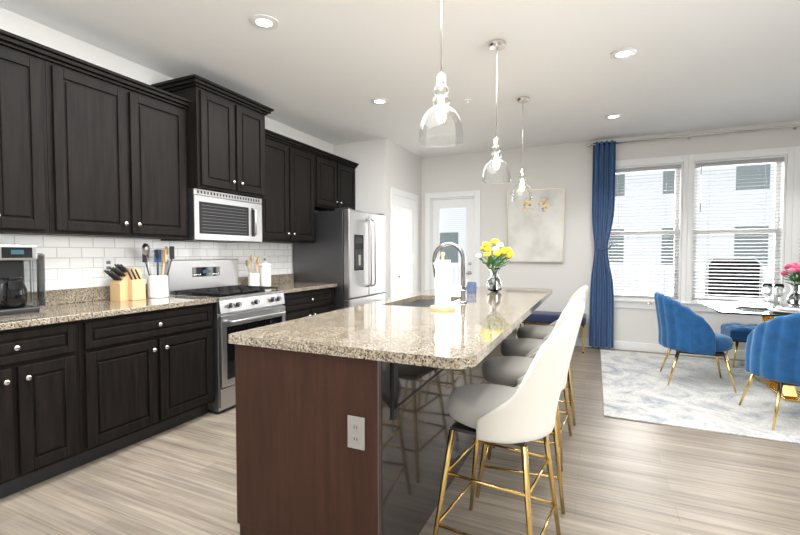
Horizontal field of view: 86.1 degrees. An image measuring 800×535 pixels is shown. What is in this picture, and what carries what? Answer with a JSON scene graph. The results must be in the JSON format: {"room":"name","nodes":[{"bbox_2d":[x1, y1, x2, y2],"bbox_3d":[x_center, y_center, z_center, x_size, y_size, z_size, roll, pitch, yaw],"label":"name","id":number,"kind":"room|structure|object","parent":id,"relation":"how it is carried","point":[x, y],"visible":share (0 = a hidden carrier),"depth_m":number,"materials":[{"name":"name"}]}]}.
{"room":"dining room and kitchen","nodes":[
{"label":"dining room and kitchen","id":0,"kind":"room"},
{"bbox_2d":[0,7,332,289],"bbox_3d":[-2.506,-0.198,2.588,0.168,2.740,7.360,1,2,24],"label":"wall","id":1,"kind":"structure","parent":0,"point":[73,262],"depth_m":3.15,"materials":[{"name":"white tile"}]},
{"bbox_2d":[0,33,55,235],"bbox_3d":[-2.339,-0.720,2.302,0.350,1.052,0.610,1,2,24],"label":"upper cabinet","id":2,"kind":"object","parent":1,"relation":"attached to","point":[27,159],"depth_m":2.41,"materials":[{"name":"black wood"}]},
{"bbox_2d":[103,257,112,272],"bbox_3d":[-2.152,-0.017,3.158,0.007,0.116,0.072,1,2,24],"label":"outlet","id":3,"kind":"object","parent":1,"relation":"attached to","point":[107,262],"visible":0.83,"depth_m":3.15,"materials":[{"name":"white plastic"}]},
{"bbox_2d":[52,53,187,238],"bbox_3d":[-2.016,-0.744,3.010,0.350,1.052,0.948,1,2,24],"label":"upper cabinet","id":4,"kind":"object","parent":1,"relation":"attached to","point":[88,149],"depth_m":2.86,"materials":[{"name":"black wood"}]},
{"bbox_2d":[156,77,267,200],"bbox_3d":[-1.612,-1.051,3.756,0.460,0.817,0.758,1,2,24],"label":"upper cabinet","id":5,"kind":"object","parent":1,"relation":"attached to","point":[228,135],"depth_m":3.54,"materials":[{"name":"black wood"}]},
{"bbox_2d":[161,188,261,242],"bbox_3d":[-1.622,-0.434,3.782,0.437,0.412,0.754,1,2,24],"label":"microwave","id":6,"kind":"object","parent":5,"relation":"attached to","point":[218,217],"visible":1,"depth_m":3.63,"materials":[{"name":"silver plastic"}]},
{"bbox_2d":[262,256,266,263],"bbox_3d":[-1.472,-0.067,4.650,0.007,0.116,0.072,1,2,24],"label":"outlet","id":7,"kind":"object","parent":1,"relation":"attached to","point":[264,258],"visible":0.56,"depth_m":4.64,"materials":[{"name":"white plastic"}]},
{"bbox_2d":[262,133,315,242],"bbox_3d":[-1.313,-0.796,4.552,0.350,1.052,0.918,1,2,24],"label":"upper cabinet","id":8,"kind":"object","parent":1,"relation":"attached to","point":[288,212],"depth_m":4.49,"materials":[{"name":"black wood"}]},
{"bbox_2d":[316,149,355,210],"bbox_3d":[-0.933,-1.036,5.380,0.350,0.628,0.912,1,2,24],"label":"upper cabinet","id":9,"kind":"object","parent":1,"relation":"attached to","point":[335,177],"depth_m":5.24,"materials":[{"name":"black wood"}]},
{"bbox_2d":[333,138,421,298],"bbox_3d":[-0.328,-0.327,6.411,0.960,2.740,1.410,1,2,24],"label":"wall","id":10,"kind":"structure","parent":0,"point":[383,166],"depth_m":5.68,"materials":[{"name":"white paint"}]},
{"bbox_2d":[390,187,417,297],"bbox_3d":[0.104,-0.014,6.110,0.080,2.135,0.950,1,2,24],"label":"door frame","id":11,"kind":"structure","parent":10,"relation":"attached to","point":[403,244],"depth_m":6.04,"materials":[{"name":"white wood"}]},
{"bbox_2d":[0,346,799,534],"bbox_3d":[0.858,1.257,1.878,6.920,0.120,8.770,1,2,24],"label":"floor","id":12,"kind":"structure","parent":0,"point":[625,477],"depth_m":2.31,"materials":[{"name":"brown wood"}]},
{"bbox_2d":[0,320,87,498],"bbox_3d":[-2.222,0.744,2.297,0.608,0.878,0.610,1,2,24],"label":"base cabinet","id":13,"kind":"object","parent":12,"relation":"on","point":[75,394],"depth_m":2.28,"materials":[{"name":"black wood"}]},
{"bbox_2d":[84,303,213,462],"bbox_3d":[-1.899,0.720,3.006,0.608,0.878,0.949,1,2,24],"label":"base cabinet","id":14,"kind":"object","parent":12,"relation":"on","point":[150,373],"depth_m":2.81,"materials":[{"name":"black wood"}]},
{"bbox_2d":[164,259,285,413],"bbox_3d":[-1.477,0.533,3.748,0.701,1.200,0.754,1,2,24],"label":"range","id":15,"kind":"object","parent":12,"relation":"on","point":[237,307],"visible":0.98,"depth_m":3.55,"materials":[{"name":"silver metal"}]},
{"bbox_2d":[282,287,333,320],"bbox_3d":[-1.196,0.667,4.548,0.608,0.878,0.918,1,2,24],"label":"base cabinet","id":16,"kind":"object","parent":12,"relation":"on","point":[301,304],"depth_m":4.38,"materials":[{"name":"black wood"}]},
{"bbox_2d":[0,274,336,329],"bbox_3d":[-1.793,0.203,3.188,0.636,0.135,3.858,1,2,24],"label":"countertop","id":17,"kind":"structure","parent":16,"relation":"on","point":[67,305],"depth_m":2.85,"materials":[{"name":"stone"}]},
{"bbox_2d":[0,244,45,315],"bbox_3d":[-2.247,0.063,2.500,0.260,0.390,0.280,1,2,24],"label":"coffee maker","id":18,"kind":"object","parent":17,"relation":"on","point":[22,280],"visible":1,"depth_m":2.47,"materials":[{"name":"black plastic"}]},
{"bbox_2d":[104,264,145,300],"bbox_3d":[-1.994,0.105,3.099,0.165,0.264,0.214,1,2,24],"label":"knife block","id":19,"kind":"object","parent":17,"relation":"on","point":[126,284],"visible":1,"depth_m":3.08,"materials":[{"name":"brown wood"}]},
{"bbox_2d":[141,243,173,297],"bbox_3d":[-1.876,0.022,3.296,0.194,0.417,0.213,1,2,24],"label":"utensil crock","id":20,"kind":"object","parent":17,"relation":"on","point":[157,286],"visible":1,"depth_m":3.27,"materials":[{"name":"white ceramic"}]},
{"bbox_2d":[245,255,259,285],"bbox_3d":[-1.456,0.037,4.261,0.143,0.322,0.158,1,2,24],"label":"crock","id":21,"kind":"object","parent":17,"relation":"on","point":[253,279],"visible":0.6,"depth_m":4.23,"materials":[{"name":"white ceramic"}]},
{"bbox_2d":[259,262,270,285],"bbox_3d":[-1.389,0.066,4.407,0.124,0.256,0.124,1,2,24],"label":"canister","id":22,"kind":"object","parent":17,"relation":"on","point":[265,272],"visible":0.92,"depth_m":4.36,"materials":[{"name":"white ceramic"}]},
{"bbox_2d":[294,208,384,310],"bbox_3d":[-0.691,0.198,5.313,0.843,1.765,0.902,1,2,24],"label":"refrigerator","id":23,"kind":"object","parent":12,"relation":"on","point":[345,252],"visible":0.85,"depth_m":4.92,"materials":[{"name":"grey metal"}]},
{"bbox_2d":[228,329,516,534],"bbox_3d":[0.320,0.720,2.992,1.018,0.878,2.981,1,2,24],"label":"kitchen island","id":24,"kind":"object","parent":12,"relation":"on","point":[345,420],"depth_m":1.70,"materials":[{"name":"brown wood"}]},
{"bbox_2d":[228,285,551,372],"bbox_3d":[0.370,0.262,2.957,1.050,0.036,3.010,1,2,24],"label":"island countertop","id":25,"kind":"structure","parent":24,"relation":"on","point":[405,328],"depth_m":1.95,"materials":[{"name":"beige stone"}]},
{"bbox_2d":[430,252,455,310],"bbox_3d":[0.260,0.080,2.600,0.156,0.349,0.156,1,2,24],"label":"paper towel holder","id":26,"kind":"object","parent":25,"relation":"on","point":[442,282],"visible":1,"depth_m":2.56,"materials":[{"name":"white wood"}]},
{"bbox_2d":[432,242,467,302],"bbox_3d":[0.351,0.032,3.000,0.252,0.419,0.083,1,2,24],"label":"faucet","id":27,"kind":"object","parent":25,"relation":"on","point":[463,286],"visible":0.9,"depth_m":2.94,"materials":[{"name":"silver metal"}]},
{"bbox_2d":[467,282,476,292],"bbox_3d":[0.626,0.172,3.745,0.086,0.088,0.086,1,2,24],"label":"candle jar","id":28,"kind":"object","parent":25,"relation":"on","point":[471,287],"visible":0.92,"depth_m":3.71,"materials":[{"name":"blue glass"}]},
{"bbox_2d":[476,239,513,291],"bbox_3d":[0.840,-0.021,3.781,0.316,0.471,0.304,1,2,24],"label":"vase","id":29,"kind":"object","parent":25,"relation":"on","point":[494,283],"visible":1,"depth_m":3.75,"materials":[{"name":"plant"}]},
{"bbox_2d":[433,318,578,534],"bbox_3d":[0.449,0.695,1.771,0.524,1.011,0.445,1,2,31],"label":"stool","id":30,"kind":"object","parent":12,"relation":"on","point":[522,414],"visible":1,"depth_m":1.60,"materials":[{"name":"grey fabric"}]},
{"bbox_2d":[476,301,584,513],"bbox_3d":[0.706,0.676,2.310,0.524,1.011,0.444,1,2,20],"label":"stool","id":31,"kind":"object","parent":12,"relation":"on","point":[510,371],"visible":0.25,"depth_m":2.21,"materials":[{"name":"grey fabric"}]},
{"bbox_2d":[492,292,584,462],"bbox_3d":[0.927,0.659,2.819,0.524,1.010,0.445,1,2,28],"label":"stool","id":32,"kind":"object","parent":12,"relation":"on","point":[524,347],"visible":0.27,"depth_m":2.76,"materials":[{"name":"grey fabric"}]},
{"bbox_2d":[517,285,587,425],"bbox_3d":[1.187,0.640,3.366,0.524,1.011,0.444,1,2,19],"label":"stool","id":33,"kind":"object","parent":12,"relation":"on","point":[542,332],"visible":0.23,"depth_m":3.28,"materials":[{"name":"grey fabric"}]},
{"bbox_2d":[520,311,586,352],"bbox_3d":[2.029,0.838,5.701,0.830,0.460,0.400,1,2,24],"label":"bench","id":34,"kind":"object","parent":12,"relation":"on","point":[544,317],"visible":0.6,"depth_m":5.57,"materials":[{"name":"blue fabric"}]},
{"bbox_2d":[600,349,799,443],"bbox_3d":[3.480,1.126,3.795,3.060,0.010,2.480,1,2,24],"label":"rug","id":35,"kind":"object","parent":12,"relation":"on","point":[698,393],"visible":0.92,"depth_m":3.70,"materials":[{"name":"white carpet"}]},
{"bbox_2d":[648,292,736,392],"bbox_3d":[2.808,0.678,4.164,0.696,0.861,0.622,1,2,24],"label":"dining chair","id":36,"kind":"object","parent":35,"relation":"on","point":[684,329],"visible":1,"depth_m":3.95,"materials":[{"name":"blue fabric"}]},
{"bbox_2d":[721,323,757,367],"bbox_3d":[4.241,0.871,4.539,1.300,0.448,0.400,1,2,24],"label":"tufted bench","id":37,"kind":"object","parent":35,"relation":"on","point":[737,333],"visible":0.42,"depth_m":4.64,"materials":[{"name":"blue fabric"}]},
{"bbox_2d":[696,300,799,402],"bbox_3d":[3.848,0.751,3.758,1.930,0.740,1.020,1,2,24],"label":"dining table","id":38,"kind":"object","parent":35,"relation":"on","point":[790,393],"visible":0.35,"depth_m":3.85,"materials":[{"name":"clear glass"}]},
{"bbox_2d":[734,283,799,313],"bbox_3d":[3.785,0.272,3.781,1.362,0.215,0.880,1,2,24],"label":"tableware","id":39,"kind":"object","parent":38,"relation":"on","point":[777,290],"visible":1,"depth_m":4.01,"materials":[{"name":"white ceramic"}]},
{"bbox_2d":[780,263,799,305],"bbox_3d":[3.800,0.160,4.089,0.240,0.418,0.229,1,2,24],"label":"roses","id":40,"kind":"object","parent":38,"relation":"on","point":[793,298],"visible":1,"depth_m":4.08,"materials":[{"name":"pink plant"}]},
{"bbox_2d":[739,313,799,429],"bbox_3d":[2.928,0.713,3.123,0.628,0.861,0.711,1,2,24],"label":"dining chair","id":41,"kind":"object","parent":35,"relation":"on","point":[772,351],"visible":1,"depth_m":3.04,"materials":[{"name":"blue fabric"}]},
{"bbox_2d":[0,0,799,157],"bbox_3d":[0.858,-1.601,1.781,6.920,0.120,8.770,1,2,24],"label":"ceiling","id":42,"kind":"structure","parent":0,"point":[328,71],"depth_m":3.27,"materials":[{"name":"white paint"}]},
{"bbox_2d":[249,14,278,29],"bbox_3d":[-0.870,-1.568,2.741,0.180,0.009,0.180,1,2,24],"label":"recessed light","id":43,"kind":"object","parent":42,"relation":"in","point":[263,22],"visible":1,"depth_m":2.73,"materials":[{"name":"white plastic"}]},
{"bbox_2d":[371,98,388,104],"bbox_3d":[-0.197,-1.617,4.170,0.180,0.009,0.180,1,2,24],"label":"recessed light","id":44,"kind":"object","parent":42,"relation":"in","point":[379,101],"visible":1,"depth_m":4.16,"materials":[{"name":"white plastic"}]},
{"bbox_2d":[419,0,462,146],"bbox_3d":[0.188,-1.060,1.946,0.201,0.968,0.201,1,2,24],"label":"pendant light","id":45,"kind":"object","parent":42,"relation":"hanging from","point":[440,114],"visible":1,"depth_m":1.97,"materials":[{"name":"clear glass"}]},
{"bbox_2d":[482,39,510,183],"bbox_3d":[0.686,-1.097,3.037,0.201,0.968,0.201,1,2,24],"label":"pendant light","id":46,"kind":"object","parent":42,"relation":"hanging from","point":[497,45],"visible":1,"depth_m":3.04,"materials":[{"name":"clear glass"}]},
{"bbox_2d":[511,96,532,200],"bbox_3d":[1.179,-1.134,4.119,0.201,0.968,0.201,1,2,24],"label":"pendant light","id":47,"kind":"object","parent":42,"relation":"hanging from","point":[523,184],"visible":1,"depth_m":4.12,"materials":[{"name":"clear glass"}]},
{"bbox_2d":[604,114,622,118],"bbox_3d":[2.310,-1.632,4.631,0.180,0.009,0.180,1,2,24],"label":"recessed light","id":48,"kind":"object","parent":42,"relation":"in","point":[613,116],"visible":0.98,"depth_m":4.63,"materials":[{"name":"white plastic"}]},
{"bbox_2d":[610,48,636,58],"bbox_3d":[1.656,-1.583,3.172,0.180,0.009,0.180,1,2,24],"label":"recessed light","id":49,"kind":"object","parent":42,"relation":"in","point":[623,53],"visible":1,"depth_m":3.17,"materials":[{"name":"white plastic"}]},
{"bbox_2d":[421,120,799,350],"bbox_3d":[3.080,-0.298,5.546,5.960,2.740,0.160,1,2,24],"label":"wall","id":50,"kind":"structure","parent":0,"point":[568,167],"depth_m":5.81,"materials":[{"name":"white paint"}]},
{"bbox_2d":[425,190,480,289],"bbox_3d":[0.815,-0.055,6.566,0.870,2.185,0.178,1,2,24],"label":"door frame","id":51,"kind":"structure","parent":50,"relation":"attached to","point":[460,199],"depth_m":6.46,"materials":[{"name":"white wood"}]},
{"bbox_2d":[507,188,564,262],"bbox_3d":[1.882,-0.578,5.971,0.764,1.014,0.037,1,2,24],"label":"picture","id":52,"kind":"object","parent":50,"relation":"attached to","point":[535,229],"visible":0.81,"depth_m":5.95,"materials":[{"name":"paper"}]},
{"bbox_2d":[608,155,688,308],"bbox_3d":[3.074,-0.429,5.511,1.024,1.905,0.200,1,2,24],"label":"window","id":53,"kind":"structure","parent":50,"relation":"in","point":[642,301],"depth_m":5.40,"materials":[{"name":"white"}]},
{"bbox_2d":[575,338,744,359],"bbox_3d":[3.384,1.024,5.354,4.830,0.110,0.018,1,2,24],"label":"baseboard","id":54,"kind":"structure","parent":50,"relation":"attached to","point":[647,347],"depth_m":5.44,"materials":[{"name":"white wood"}]},
{"bbox_2d":[587,124,799,348],"bbox_3d":[3.988,-0.268,4.943,3.387,2.660,0.184,1,2,24],"label":"curtain","id":55,"kind":"object","parent":50,"relation":"hanging from","point":[601,327],"visible":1,"depth_m":5.53,"materials":[{"name":"blue fabric"}]},
{"bbox_2d":[685,146,793,311],"bbox_3d":[3.993,-0.415,5.092,0.994,1.905,0.200,1,2,24],"label":"window","id":56,"kind":"structure","parent":50,"relation":"in","point":[781,230],"depth_m":5.04,"materials":[{"name":"white plastic"}]},
{"bbox_2d":[790,146,799,291],"bbox_3d":[4.924,-0.401,4.668,1.050,1.905,0.200,1,2,24],"label":"window","id":57,"kind":"structure","parent":50,"relation":"in","point":[795,248],"depth_m":4.81,"materials":[{"name":"white"}]},
{"label":"outside","id":58,"kind":"structure","parent":0,"visible":0},
{"bbox_2d":[440,163,774,298],"bbox_3d":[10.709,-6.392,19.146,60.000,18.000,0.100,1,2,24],"label":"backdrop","id":59,"kind":"structure","parent":58,"point":[447,215],"depth_m":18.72,"materials":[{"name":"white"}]},
{"bbox_2d":[451,262,772,298],"bbox_3d":[4.463,0.588,6.573,8.750,1.300,2.780,1,2,24],"label":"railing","id":60,"kind":"object","parent":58,"point":[640,271],"depth_m":7.73,"materials":[{"name":"grey"}]},
{"bbox_2d":[705,258,764,297],"bbox_3d":[4.535,0.464,5.727,0.652,1.205,0.582,1,2,24],"label":"outdoor grill","id":61,"kind":"object","parent":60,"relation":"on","point":[735,276],"depth_m":5.96,"materials":[{"name":"grey metal"}]}
]}

